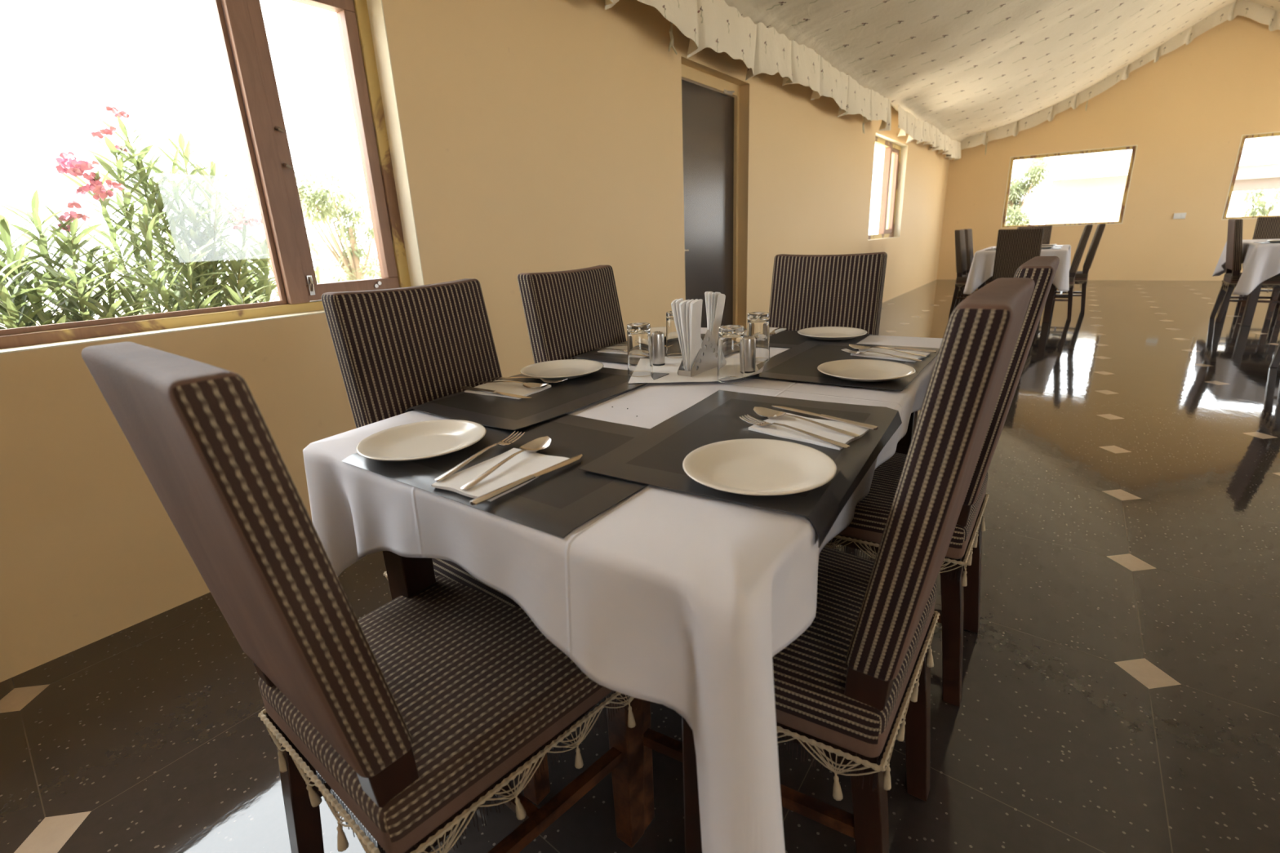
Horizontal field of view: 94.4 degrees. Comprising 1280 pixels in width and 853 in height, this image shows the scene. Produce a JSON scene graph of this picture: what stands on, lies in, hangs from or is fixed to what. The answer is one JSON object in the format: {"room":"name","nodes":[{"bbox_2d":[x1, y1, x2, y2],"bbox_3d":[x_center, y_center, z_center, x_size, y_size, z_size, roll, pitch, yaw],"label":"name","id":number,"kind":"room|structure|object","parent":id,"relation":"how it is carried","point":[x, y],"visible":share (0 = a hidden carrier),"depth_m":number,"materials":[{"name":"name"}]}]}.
{"room":"restaurant dining room","nodes":[
{"label":"restaurant dining room","id":0,"kind":"room"},
{"bbox_2d":[0,0,949,682],"bbox_3d":[1.079,-2.026,5.221,0.250,2.720,16.900,10,22,34],"label":"wall","id":1,"kind":"structure","parent":0,"point":[539,135],"depth_m":2.67,"materials":[{"name":"yellow paint"}]},
{"bbox_2d":[0,0,410,349],"bbox_3d":[-1.737,-0.776,1.409,0.093,1.196,2.500,10,22,34],"label":"window","id":2,"kind":"structure","parent":1,"relation":"in","point":[241,24],"depth_m":2.07,"materials":[{"name":"paint"}]},
{"bbox_2d":[0,0,424,354],"bbox_3d":[-1.676,-0.766,1.368,0.088,1.196,2.500,10,22,34],"label":"trim","id":3,"kind":"structure","parent":1,"relation":"attached to","point":[375,11],"depth_m":2.27,"materials":[{"name":"beige paint"}]},
{"bbox_2d":[681,63,738,327],"bbox_3d":[0.497,-1.460,4.492,0.116,2.137,0.993,10,22,34],"label":"door","id":4,"kind":"structure","parent":1,"relation":"in","point":[709,103],"depth_m":4.46,"materials":[{"name":"paint"}]},
{"bbox_2d":[867,136,901,239],"bbox_3d":[3.295,-3.241,8.150,0.083,1.260,1.730,10,22,34],"label":"window","id":5,"kind":"structure","parent":1,"relation":"in","point":[891,148],"depth_m":8.45,"materials":[{"name":"paint"}]},
{"bbox_2d":[867,132,907,240],"bbox_3d":[3.361,-3.229,8.105,0.088,1.260,1.730,10,22,34],"label":"trim","id":6,"kind":"structure","parent":1,"relation":"attached to","point":[904,147],"depth_m":8.72,"materials":[{"name":"beige paint"}]},
{"bbox_2d":[0,279,1279,852],"bbox_3d":[4.182,-0.141,3.574,7.700,0.120,16.900,10,22,34],"label":"floor","id":7,"kind":"structure","parent":0,"point":[1121,691],"depth_m":1.48,"materials":[{"name":"tile"}]},
{"bbox_2d":[81,342,644,852],"bbox_3d":[-0.325,0.331,0.923,0.475,0.976,0.533,12,23,38],"label":"dining chair","id":8,"kind":"object","parent":7,"relation":"on","point":[417,711],"visible":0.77,"depth_m":0.73,"materials":[{"name":"fabric"}]},
{"bbox_2d":[321,278,550,804],"bbox_3d":[-0.298,0.193,1.325,0.538,0.991,0.474,10,22,34],"label":"dining chair","id":9,"kind":"object","parent":7,"relation":"on","point":[397,350],"visible":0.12,"depth_m":1.26,"materials":[{"name":"fabric"}]},
{"bbox_2d":[517,265,626,363],"bbox_3d":[0.009,0.047,1.738,0.538,0.991,0.474,10,21,33],"label":"dining chair","id":10,"kind":"object","parent":7,"relation":"on","point":[569,313],"visible":0.09,"depth_m":1.67,"materials":[{"name":"fabric"}]},
{"bbox_2d":[382,410,917,852],"bbox_3d":[0.144,0.253,1.462,0.914,0.756,1.430,10,22,34],"label":"dining table","id":11,"kind":"object","parent":7,"relation":"on","point":[406,576],"visible":0.06,"depth_m":1.07,"materials":[{"name":"brown wood"}]},
{"bbox_2d":[302,327,942,852],"bbox_3d":[0.146,0.143,1.372,0.935,0.499,1.546,8,21,30],"label":"tablecloth","id":12,"kind":"object","parent":11,"relation":"on","point":[683,602],"visible":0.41,"depth_m":0.65,"materials":[{"name":"white fabric"}]},
{"bbox_2d":[342,413,649,538],"bbox_3d":[-0.171,0.039,0.918,0.479,0.007,0.361,10,22,34],"label":"placemat","id":13,"kind":"object","parent":12,"relation":"on","point":[557,502],"visible":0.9,"depth_m":0.83,"materials":[{"name":"black fabric"}]},
{"bbox_2d":[355,419,486,461],"bbox_3d":[-0.345,0.025,0.947,0.196,0.017,0.196,10,22,34],"label":"dinner plate","id":14,"kind":"object","parent":13,"relation":"on","point":[422,440],"visible":1,"depth_m":0.96,"materials":[{"name":"beige ceramic"}]},
{"bbox_2d":[434,431,524,481],"bbox_3d":[-0.235,0.040,0.883,0.024,0.010,0.196,5,19,23],"label":"fork","id":15,"kind":"object","parent":13,"relation":"on","point":[503,442],"visible":1,"depth_m":0.87,"materials":[{"name":"silver metal"}]},
{"bbox_2d":[431,448,569,501],"bbox_3d":[-0.191,0.063,0.828,0.110,0.005,0.159,9,21,31],"label":"paper napkin","id":16,"kind":"object","parent":13,"relation":"on","point":[525,464],"visible":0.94,"depth_m":0.82,"materials":[{"name":"white paper"}]},
{"bbox_2d":[460,435,551,489],"bbox_3d":[-0.187,0.051,0.851,0.041,0.014,0.198,6,20,24],"label":"spoon","id":17,"kind":"object","parent":16,"relation":"on","point":[539,444],"visible":1,"depth_m":0.88,"materials":[{"name":"silver metal"}]},
{"bbox_2d":[469,453,582,505],"bbox_3d":[-0.144,0.067,0.796,0.017,0.005,0.201,11,22,36],"label":"table knife","id":18,"kind":"object","parent":13,"relation":"on","point":[491,495],"visible":1,"depth_m":0.77,"materials":[{"name":"silver metal"}]},
{"bbox_2d":[404,367,669,430],"bbox_3d":[-0.211,-0.061,1.283,0.356,0.051,0.478,10,22,34],"label":"placemat","id":19,"kind":"object","parent":12,"relation":"on","point":[570,395],"visible":0.66,"depth_m":1.19,"materials":[{"name":"black fabric"}]},
{"bbox_2d":[464,379,551,399],"bbox_3d":[-0.287,-0.083,1.286,0.159,0.005,0.110,8,20,29],"label":"paper napkin","id":20,"kind":"object","parent":19,"relation":"on","point":[513,388],"visible":0.77,"depth_m":1.27,"materials":[{"name":"white paper"}]},
{"bbox_2d":[461,386,532,398],"bbox_3d":[-0.303,-0.072,1.241,0.201,0.005,0.016,9,21,32],"label":"table knife","id":21,"kind":"object","parent":20,"relation":"on","point":[462,387],"visible":1,"depth_m":1.24,"materials":[{"name":"silver metal"}]},
{"bbox_2d":[474,381,548,389],"bbox_3d":[-0.284,-0.093,1.302,0.198,0.014,0.041,6,20,25],"label":"spoon","id":22,"kind":"object","parent":20,"relation":"on","point":[528,385],"visible":1,"depth_m":1.29,"materials":[{"name":"silver metal"}]},
{"bbox_2d":[491,377,567,382],"bbox_3d":[-0.254,-0.108,1.337,0.196,0.010,0.024,5,19,23],"label":"fork","id":23,"kind":"object","parent":19,"relation":"on","point":[541,379],"visible":1,"depth_m":1.32,"materials":[{"name":"silver metal"}]},
{"bbox_2d":[520,359,603,379],"bbox_3d":[-0.184,-0.132,1.406,0.196,0.017,0.196,10,22,34],"label":"dinner plate","id":24,"kind":"object","parent":19,"relation":"on","point":[564,369],"visible":0.99,"depth_m":1.43,"materials":[{"name":"beige ceramic"}]},
{"bbox_2d":[568,333,718,363],"bbox_3d":[0.085,-0.227,1.704,0.358,0.007,0.478,10,22,34],"label":"placemat","id":25,"kind":"object","parent":12,"relation":"on","point":[594,354],"visible":0.19,"depth_m":1.60,"materials":[{"name":"black fabric"}]},
{"bbox_2d":[597,344,652,354],"bbox_3d":[-0.027,-0.216,1.668,0.159,0.005,0.110,9,21,31],"label":"paper napkin","id":26,"kind":"object","parent":25,"relation":"on","point":[625,348],"visible":0.25,"depth_m":1.66,"materials":[{"name":"white paper"}]},
{"bbox_2d":[595,347,627,351],"bbox_3d":[-0.041,-0.208,1.630,0.201,0.005,0.016,10,21,33],"label":"table knife","id":27,"kind":"object","parent":26,"relation":"on","point":[602,348],"visible":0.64,"depth_m":1.65,"materials":[{"name":"silver metal"}]},
{"bbox_2d":[602,345,652,351],"bbox_3d":[-0.022,-0.223,1.672,0.198,0.014,0.041,8,21,30],"label":"spoon","id":28,"kind":"object","parent":26,"relation":"on","point":[605,345],"visible":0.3,"depth_m":1.70,"materials":[{"name":"silver metal"}]},
{"bbox_2d":[610,342,666,346],"bbox_3d":[0.002,-0.237,1.704,0.196,0.010,0.024,7,20,28],"label":"fork","id":29,"kind":"object","parent":26,"relation":"on","point":[620,343],"visible":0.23,"depth_m":1.73,"materials":[{"name":"silver metal"}]},
{"bbox_2d":[650,326,666,339],"bbox_3d":[0.071,-0.293,1.872,0.196,0.017,0.196,10,22,34],"label":"dinner plate","id":30,"kind":"object","parent":25,"relation":"on","point":[663,329],"visible":0.13,"depth_m":1.94,"materials":[{"name":"beige"}]},
{"bbox_2d":[627,356,764,383],"bbox_3d":[0.131,-0.156,1.409,0.290,0.033,0.290,-1,18,6],"label":"cloth square","id":31,"kind":"object","parent":12,"relation":"on","point":[671,366],"visible":0.38,"depth_m":1.33,"materials":[{"name":"fabric"}]},
{"bbox_2d":[626,322,653,377],"bbox_3d":[-0.001,-0.176,1.349,0.059,0.115,0.059,10,22,34],"label":"drinking glass","id":32,"kind":"object","parent":31,"relation":"on","point":[640,364],"visible":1,"depth_m":1.33,"materials":[{"name":"clear glass"}]},
{"bbox_2d":[651,331,665,365],"bbox_3d":[0.045,-0.192,1.448,0.031,0.082,0.031,10,22,34],"label":"salt shaker","id":33,"kind":"object","parent":31,"relation":"on","point":[657,337],"visible":1,"depth_m":1.44,"materials":[{"name":"silver metal"}]},
{"bbox_2d":[666,311,682,358],"bbox_3d":[0.095,-0.240,1.536,0.059,0.115,0.059,10,22,34],"label":"drinking glass","id":34,"kind":"object","parent":31,"relation":"on","point":[673,346],"visible":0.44,"depth_m":1.52,"materials":[{"name":"clear glass"}]},
{"bbox_2d":[677,329,718,377],"bbox_3d":[0.143,-0.179,1.375,0.036,0.094,0.160,10,22,35],"label":"napkin holder","id":35,"kind":"object","parent":31,"relation":"on","point":[708,361],"visible":0.62,"depth_m":1.35,"materials":[{"name":"silver metal"}]},
{"bbox_2d":[671,298,685,370],"bbox_3d":[0.098,-0.207,1.339,0.025,0.161,0.074,7,20,26],"label":"napkin","id":36,"kind":"object","parent":35,"relation":"in","point":[673,304],"visible":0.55,"depth_m":1.31,"materials":[{"name":"paper"}]},
{"bbox_2d":[675,297,686,370],"bbox_3d":[0.105,-0.208,1.339,0.019,0.162,0.069,7,20,28],"label":"napkin","id":37,"kind":"object","parent":35,"relation":"in","point":[677,301],"visible":0.41,"depth_m":1.31,"materials":[{"name":"paper"}]},
{"bbox_2d":[679,299,687,370],"bbox_3d":[0.111,-0.204,1.335,0.010,0.162,0.073,9,21,31],"label":"napkin","id":38,"kind":"object","parent":35,"relation":"in","point":[685,300],"visible":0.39,"depth_m":1.31,"materials":[{"name":"paper"}]},
{"bbox_2d":[680,299,689,370],"bbox_3d":[0.117,-0.202,1.323,0.008,0.163,0.081,13,23,40],"label":"napkin","id":39,"kind":"object","parent":35,"relation":"in","point":[682,305],"visible":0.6,"depth_m":1.29,"materials":[{"name":"paper"}]},
{"bbox_2d":[685,298,693,370],"bbox_3d":[0.118,-0.203,1.327,0.013,0.163,0.077,5,19,22],"label":"napkin","id":40,"kind":"object","parent":35,"relation":"in","point":[687,304],"visible":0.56,"depth_m":1.29,"materials":[{"name":"paper"}]},
{"bbox_2d":[688,298,697,371],"bbox_3d":[0.127,-0.203,1.323,0.021,0.162,0.078,8,21,30],"label":"napkin","id":41,"kind":"object","parent":35,"relation":"in","point":[692,301],"visible":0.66,"depth_m":1.29,"materials":[{"name":"paper"}]},
{"bbox_2d":[689,298,702,371],"bbox_3d":[0.133,-0.202,1.314,0.029,0.161,0.077,13,23,40],"label":"napkin","id":42,"kind":"object","parent":35,"relation":"in","point":[696,306],"visible":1,"depth_m":1.30,"materials":[{"name":"paper"}]},
{"bbox_2d":[707,292,711,341],"bbox_3d":[0.163,-0.233,1.400,0.014,0.162,0.072,11,22,37],"label":"napkin","id":43,"kind":"object","parent":35,"relation":"in","point":[708,293],"visible":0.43,"depth_m":1.39,"materials":[{"name":"paper"}]},
{"bbox_2d":[704,291,716,356],"bbox_3d":[0.161,-0.236,1.404,0.025,0.161,0.071,12,23,39],"label":"napkin","id":44,"kind":"object","parent":35,"relation":"in","point":[705,292],"visible":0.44,"depth_m":1.39,"materials":[{"name":"paper"}]},
{"bbox_2d":[710,292,715,351],"bbox_3d":[0.169,-0.232,1.397,0.007,0.162,0.068,8,20,30],"label":"napkin","id":45,"kind":"object","parent":35,"relation":"in","point":[713,293],"visible":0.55,"depth_m":1.39,"materials":[{"name":"paper"}]},
{"bbox_2d":[710,292,720,351],"bbox_3d":[0.173,-0.233,1.395,0.011,0.162,0.070,8,20,29],"label":"napkin","id":46,"kind":"object","parent":35,"relation":"in","point":[716,294],"visible":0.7,"depth_m":1.39,"materials":[{"name":"paper"}]},
{"bbox_2d":[713,293,725,345],"bbox_3d":[0.175,-0.230,1.397,0.022,0.162,0.075,10,22,34],"label":"napkin","id":47,"kind":"object","parent":35,"relation":"in","point":[721,297],"visible":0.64,"depth_m":1.40,"materials":[{"name":"paper"}]},
{"bbox_2d":[717,324,745,383],"bbox_3d":[0.193,-0.154,1.256,0.059,0.115,0.059,10,22,34],"label":"drinking glass","id":48,"kind":"object","parent":31,"relation":"on","point":[731,361],"visible":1,"depth_m":1.24,"materials":[{"name":"clear glass"}]},
{"bbox_2d":[744,335,755,373],"bbox_3d":[0.244,-0.163,1.332,0.031,0.082,0.031,10,22,34],"label":"salt shaker","id":49,"kind":"object","parent":31,"relation":"on","point":[749,341],"visible":0.84,"depth_m":1.32,"materials":[{"name":"silver metal"}]},
{"bbox_2d":[746,311,769,362],"bbox_3d":[0.287,-0.219,1.443,0.059,0.115,0.059,10,22,34],"label":"drinking glass","id":50,"kind":"object","parent":31,"relation":"on","point":[757,322],"visible":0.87,"depth_m":1.42,"materials":[{"name":"clear glass"}]},
{"bbox_2d":[577,390,902,547],"bbox_3d":[0.186,0.032,0.930,0.347,0.038,0.472,8,21,31],"label":"placemat","id":51,"kind":"object","parent":12,"relation":"on","point":[655,457],"visible":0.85,"depth_m":0.88,"materials":[{"name":"black fabric"}]},
{"bbox_2d":[682,438,836,495],"bbox_3d":[0.154,0.055,0.776,0.196,0.017,0.196,10,22,34],"label":"dinner plate","id":52,"kind":"object","parent":51,"relation":"on","point":[748,466],"visible":1,"depth_m":0.79,"materials":[{"name":"beige ceramic"}]},
{"bbox_2d":[748,412,869,449],"bbox_3d":[0.267,0.004,0.942,0.159,0.005,0.110,14,24,41],"label":"paper napkin","id":53,"kind":"object","parent":51,"relation":"on","point":[775,430],"visible":0.84,"depth_m":0.93,"materials":[{"name":"white paper"}]},
{"bbox_2d":[739,413,849,448],"bbox_3d":[0.235,0.005,0.917,0.024,0.010,0.196,-16,22,-36],"label":"fork","id":54,"kind":"object","parent":53,"relation":"on","point":[756,422],"visible":1,"depth_m":0.91,"materials":[{"name":"silver metal"}]},
{"bbox_2d":[753,406,859,437],"bbox_3d":[0.264,-0.007,0.960,0.041,0.014,0.198,-16,22,-37],"label":"spoon","id":55,"kind":"object","parent":53,"relation":"on","point":[767,413],"visible":1,"depth_m":0.99,"materials":[{"name":"silver metal"}]},
{"bbox_2d":[771,405,878,430],"bbox_3d":[0.304,-0.018,0.992,0.016,0.005,0.201,-16,22,-36],"label":"table knife","id":56,"kind":"object","parent":51,"relation":"on","point":[829,417],"visible":1,"depth_m":0.97,"materials":[{"name":"silver metal"}]},
{"bbox_2d":[744,328,872,348],"bbox_3d":[0.424,-0.236,1.811,0.477,0.078,0.318,10,22,34],"label":"placemat","id":57,"kind":"object","parent":12,"relation":"on","point":[784,339],"visible":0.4,"depth_m":1.73,"materials":[{"name":"black fabric"}]},
{"bbox_2d":[743,327,786,336],"bbox_3d":[0.387,-0.303,1.893,0.110,0.005,0.159,9,21,32],"label":"paper napkin","id":58,"kind":"object","parent":57,"relation":"on","point":[771,329],"visible":0.22,"depth_m":1.90,"materials":[{"name":"white paper"}]},
{"bbox_2d":[769,326,786,335],"bbox_3d":[0.429,-0.303,1.861,0.024,0.010,0.196,7,20,27],"label":"fork","id":59,"kind":"object","parent":58,"relation":"on","point":[772,332],"visible":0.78,"depth_m":1.83,"materials":[{"name":"silver metal"}]},
{"bbox_2d":[797,326,866,340],"bbox_3d":[0.567,-0.273,1.752,0.196,0.017,0.196,10,22,34],"label":"dinner plate","id":60,"kind":"object","parent":57,"relation":"on","point":[824,333],"visible":1,"depth_m":1.78,"materials":[{"name":"beige ceramic"}]},
{"bbox_2d":[750,340,939,391],"bbox_3d":[0.494,-0.158,1.424,0.358,0.003,0.478,10,22,34],"label":"placemat","id":61,"kind":"object","parent":12,"relation":"on","point":[800,362],"visible":0.69,"depth_m":1.40,"materials":[{"name":"black fabric"}]},
{"bbox_2d":[817,359,915,382],"bbox_3d":[0.480,-0.116,1.267,0.196,0.017,0.196,10,22,34],"label":"dinner plate","id":62,"kind":"object","parent":61,"relation":"on","point":[852,370],"visible":1,"depth_m":1.29,"materials":[{"name":"beige ceramic"}]},
{"bbox_2d":[850,347,929,362],"bbox_3d":[0.618,-0.180,1.466,0.159,0.005,0.110,14,24,41],"label":"paper napkin","id":63,"kind":"object","parent":61,"relation":"on","point":[868,354],"visible":0.74,"depth_m":1.45,"materials":[{"name":"white paper"}]},
{"bbox_2d":[840,348,921,361],"bbox_3d":[0.580,-0.174,1.429,0.024,0.010,0.196,-18,23,-39],"label":"fork","id":64,"kind":"object","parent":63,"relation":"on","point":[844,349],"visible":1,"depth_m":1.44,"materials":[{"name":"silver metal"}]},
{"bbox_2d":[848,344,925,356],"bbox_3d":[0.612,-0.188,1.477,0.041,0.014,0.198,-17,23,-39],"label":"spoon","id":65,"kind":"object","parent":63,"relation":"on","point":[858,348],"visible":1,"depth_m":1.51,"materials":[{"name":"silver metal"}]},
{"bbox_2d":[860,345,937,352],"bbox_3d":[0.647,-0.199,1.509,0.201,0.005,0.017,13,23,39],"label":"table knife","id":66,"kind":"object","parent":61,"relation":"on","point":[895,348],"visible":0.77,"depth_m":1.48,"materials":[{"name":"silver metal"}]},
{"bbox_2d":[768,252,887,548],"bbox_3d":[0.516,-0.046,1.960,0.474,0.991,0.538,10,22,34],"label":"dining chair","id":67,"kind":"object","parent":7,"relation":"on","point":[846,290],"visible":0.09,"depth_m":1.97,"materials":[{"name":"fabric"}]},
{"bbox_2d":[642,277,1035,852],"bbox_3d":[0.274,0.266,1.020,0.538,0.991,0.474,10,22,34],"label":"dining chair","id":68,"kind":"object","parent":7,"relation":"on","point":[844,688],"visible":0.55,"depth_m":0.80,"materials":[{"name":"fabric"}]},
{"bbox_2d":[824,256,1059,706],"bbox_3d":[0.639,0.100,1.486,0.538,0.991,0.474,10,22,34],"label":"dining chair","id":69,"kind":"object","parent":7,"relation":"on","point":[960,572],"visible":0.31,"depth_m":1.33,"materials":[{"name":"fabric"}]},
{"bbox_2d":[959,228,977,302],"bbox_3d":[4.346,-1.988,7.490,0.538,0.991,0.474,10,22,34],"label":"dining chair","id":70,"kind":"object","parent":7,"relation":"on","point":[968,232],"visible":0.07,"depth_m":7.41,"materials":[{"name":"fabric"}]},
{"bbox_2d":[948,229,992,315],"bbox_3d":[3.990,-1.819,7.011,0.538,0.991,0.474,10,22,34],"label":"dining chair","id":71,"kind":"object","parent":7,"relation":"on","point":[960,242],"visible":0.46,"depth_m":6.96,"materials":[{"name":"fabric"}]},
{"bbox_2d":[977,280,1057,322],"bbox_3d":[4.486,-1.711,6.992,0.818,0.756,1.408,10,22,34],"label":"dining table","id":72,"kind":"object","parent":7,"relation":"on","point":[1049,305],"visible":0.23,"depth_m":6.39,"materials":[{"name":"brown wood"}]},
{"bbox_2d":[963,244,1071,293],"bbox_3d":[4.468,-1.856,6.946,0.991,0.459,1.567,10,22,34],"label":"tablecloth","id":73,"kind":"object","parent":72,"relation":"on","point":[981,269],"visible":0.61,"depth_m":6.51,"materials":[{"name":"white fabric"}]},
{"bbox_2d":[1041,247,1061,248],"bbox_3d":[4.427,-1.950,6.486,0.300,0.003,0.400,10,22,34],"label":"placemat","id":74,"kind":"object","parent":73,"relation":"on","point":[1051,247],"visible":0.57,"depth_m":6.39,"materials":[{"name":"black fabric"}]},
{"bbox_3d":[4.777,-2.116,6.956,0.300,0.003,0.400,10,22,34],"label":"placemat","id":75,"kind":"object","parent":73,"relation":"on","visible":0},
{"bbox_2d":[1041,244,1057,246],"bbox_3d":[4.777,-2.126,6.953,0.196,0.017,0.196,10,22,34],"label":"dinner plate","id":76,"kind":"object","parent":75,"relation":"on","point":[1042,245],"visible":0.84,"depth_m":6.92,"materials":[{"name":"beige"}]},
{"bbox_2d":[991,227,1044,280],"bbox_3d":[3.812,-1.492,6.016,0.473,0.991,0.534,10,22,34],"label":"dining chair","id":77,"kind":"object","parent":7,"relation":"on","point":[1015,247],"visible":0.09,"depth_m":5.75,"materials":[{"name":"fabric"}]},
{"bbox_2d":[1017,225,1052,244],"bbox_3d":[4.890,-2.009,7.483,0.474,0.991,0.538,10,22,34],"label":"dining chair","id":78,"kind":"object","parent":7,"relation":"on","point":[1047,228],"visible":0.06,"depth_m":7.44,"materials":[{"name":"fabric"}]},
{"bbox_2d":[1053,224,1093,320],"bbox_3d":[4.611,-1.711,6.590,0.538,0.991,0.474,10,22,34],"label":"dining chair","id":79,"kind":"object","parent":7,"relation":"on","point":[1082,245],"visible":0.45,"depth_m":6.33,"materials":[{"name":"fabric"}]},
{"bbox_2d":[1053,223,1106,314],"bbox_3d":[5.025,-1.844,6.947,0.538,0.991,0.474,10,22,34],"label":"dining chair","id":80,"kind":"object","parent":7,"relation":"on","point":[1081,277],"visible":0.45,"depth_m":6.72,"materials":[{"name":"fabric"}]},
{"bbox_2d":[1218,281,1262,325],"bbox_3d":[6.514,-1.460,5.933,0.848,0.756,1.408,10,22,34],"label":"dining table","id":81,"kind":"object","parent":7,"relation":"on","point":[1252,298],"visible":0.37,"depth_m":5.70,"materials":[{"name":"brown wood"}]},
{"bbox_2d":[1212,239,1279,295],"bbox_3d":[6.494,-1.605,5.883,1.000,0.456,1.560,10,22,34],"label":"tablecloth","id":82,"kind":"object","parent":81,"relation":"on","point":[1260,262],"visible":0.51,"depth_m":5.55,"materials":[{"name":"white fabric"}]},
{"bbox_2d":[1253,241,1279,244],"bbox_3d":[6.111,-1.759,5.660,0.300,0.003,0.400,10,22,34],"label":"placemat","id":83,"kind":"object","parent":82,"relation":"on","point":[1263,242],"visible":0.88,"depth_m":5.69,"materials":[{"name":"black fabric"}]},
{"bbox_2d":[1266,240,1279,242],"bbox_3d":[6.111,-1.769,5.657,0.196,0.017,0.196,10,22,34],"label":"dinner plate","id":84,"kind":"object","parent":83,"relation":"on","point":[1270,241],"visible":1,"depth_m":5.66,"materials":[{"name":"beige ceramic"}]},
{"bbox_2d":[1209,218,1279,324],"bbox_3d":[6.100,-1.546,5.872,0.538,0.991,0.474,10,22,34],"label":"dining chair","id":85,"kind":"object","parent":7,"relation":"on","point":[1233,274],"visible":0.72,"depth_m":5.88,"materials":[{"name":"fabric"}]},
{"bbox_2d":[1235,216,1279,311],"bbox_3d":[6.921,-1.773,6.467,0.474,0.991,0.538,10,22,34],"label":"dining chair","id":86,"kind":"object","parent":7,"relation":"on","point":[1266,228],"visible":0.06,"depth_m":6.55,"materials":[{"name":"fabric"}]},
{"bbox_2d":[1269,342,1279,368],"bbox_3d":[4.547,-0.817,3.813,0.538,0.991,0.474,10,22,34],"label":"dining chair","id":87,"kind":"object","parent":7,"relation":"on","point":[1275,362],"visible":1,"depth_m":4.17,"materials":[{"name":"fabric"}]},
{"bbox_2d":[604,0,1279,160],"bbox_3d":[4.056,-3.062,2.640,7.015,1.943,16.308,10,22,34],"label":"ceiling","id":88,"kind":"structure","parent":0,"point":[957,75],"depth_m":6.05,"materials":[{"name":"fabric"}]},
{"bbox_2d":[936,15,1279,280],"bbox_3d":[8.872,-4.608,9.291,7.700,4.500,0.250,10,22,34],"label":"wall","id":89,"kind":"structure","parent":0,"point":[1187,112],"depth_m":9.59,"materials":[{"name":"yellow paint"}]},
{"bbox_2d":[1001,146,1136,227],"bbox_3d":[7.464,-4.167,10.413,1.762,1.198,0.060,10,22,34],"label":"window","id":90,"kind":"structure","parent":89,"relation":"in","point":[1133,148],"depth_m":10.25,"materials":[{"name":"paint"}]},
{"bbox_2d":[1000,144,1137,228],"bbox_3d":[7.428,-4.150,10.365,1.786,1.222,0.004,10,22,34],"label":"trim","id":91,"kind":"structure","parent":89,"relation":"attached to","point":[1135,144],"depth_m":10.21,"materials":[{"name":"beige paint"}]},
{"bbox_2d":[1173,212,1186,218],"bbox_3d":[8.758,-3.420,9.617,0.150,0.090,0.026,10,22,34],"label":"wall socket","id":92,"kind":"object","parent":89,"relation":"attached to","point":[1176,215],"visible":1,"depth_m":9.61,"materials":[{"name":"white plastic"}]},
{"bbox_2d":[1221,131,1279,219],"bbox_3d":[9.891,-3.719,8.682,1.784,1.222,0.004,10,22,34],"label":"trim","id":93,"kind":"structure","parent":89,"relation":"attached to","point":[1273,131],"depth_m":9.14,"materials":[{"name":"beige paint"}]},
{"bbox_2d":[1222,132,1279,218],"bbox_3d":[9.926,-3.735,8.729,1.760,1.198,0.060,10,22,34],"label":"window","id":94,"kind":"structure","parent":89,"relation":"in","point":[1277,134],"depth_m":9.13,"materials":[{"name":"paint"}]},
{"label":"outside","id":95,"kind":"structure","parent":0,"visible":0},
{"bbox_2d":[0,262,379,328],"bbox_3d":[9.771,-4.216,17.154,120.000,0.120,120.000,10,22,34],"label":"ground","id":96,"kind":"structure","parent":95,"point":[48,291],"depth_m":31.73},
{"bbox_2d":[0,188,179,329],"bbox_3d":[-2.088,0.110,2.133,0.564,1.812,1.018,8,21,30],"label":"shrub","id":97,"kind":"object","parent":96,"relation":"on","point":[16,312],"visible":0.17,"depth_m":2.08,"materials":[{"name":"green plant"}]},
{"bbox_2d":[48,106,278,315],"bbox_3d":[-1.899,-0.273,2.764,0.796,2.133,0.856,10,22,34],"label":"shrub","id":98,"kind":"object","parent":96,"relation":"on","point":[198,264],"visible":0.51,"depth_m":2.47,"materials":[{"name":"green plant"}]},
{"bbox_2d":[245,225,334,301],"bbox_3d":[-4.714,-1.781,8.160,1.166,1.956,1.050,10,22,34],"label":"shrub","id":99,"kind":"object","parent":96,"relation":"on","point":[260,237],"visible":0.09,"depth_m":7.96,"materials":[{"name":"green plant"}]},
{"bbox_2d":[268,263,336,300],"bbox_3d":[-1.946,-0.273,3.715,0.681,1.562,0.650,10,22,34],"label":"shrub","id":100,"kind":"object","parent":96,"relation":"on","point":[319,277],"visible":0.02,"depth_m":3.51,"materials":[{"name":"green plant"}]},
{"bbox_2d":[293,162,381,282],"bbox_3d":[-4.966,-2.936,10.225,1.520,2.911,1.667,7,20,28],"label":"tree","id":101,"kind":"object","parent":96,"relation":"on","point":[320,203],"visible":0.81,"depth_m":10.01,"materials":[{"name":"green plant"}]},
{"bbox_2d":[1004,156,1052,226],"bbox_3d":[8.873,-4.973,14.429,1.664,3.066,1.303,5,19,23],"label":"tree","id":102,"kind":"object","parent":96,"relation":"on","point":[1015,216],"visible":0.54,"depth_m":13.94,"materials":[{"name":"green plant"}]},
{"bbox_2d":[1043,149,1279,224],"bbox_3d":[14.777,-5.229,14.458,8.500,3.035,4.250,10,22,34],"label":"outbuilding","id":103,"kind":"structure","parent":96,"relation":"on","point":[1091,199],"depth_m":14.78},
{"bbox_2d":[1237,189,1279,216],"bbox_3d":[18.163,-5.959,17.388,1.232,2.363,1.343,10,22,34],"label":"tree","id":104,"kind":"object","parent":96,"relation":"on","point":[1255,211],"visible":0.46,"depth_m":17.10,"materials":[{"name":"green plant"}]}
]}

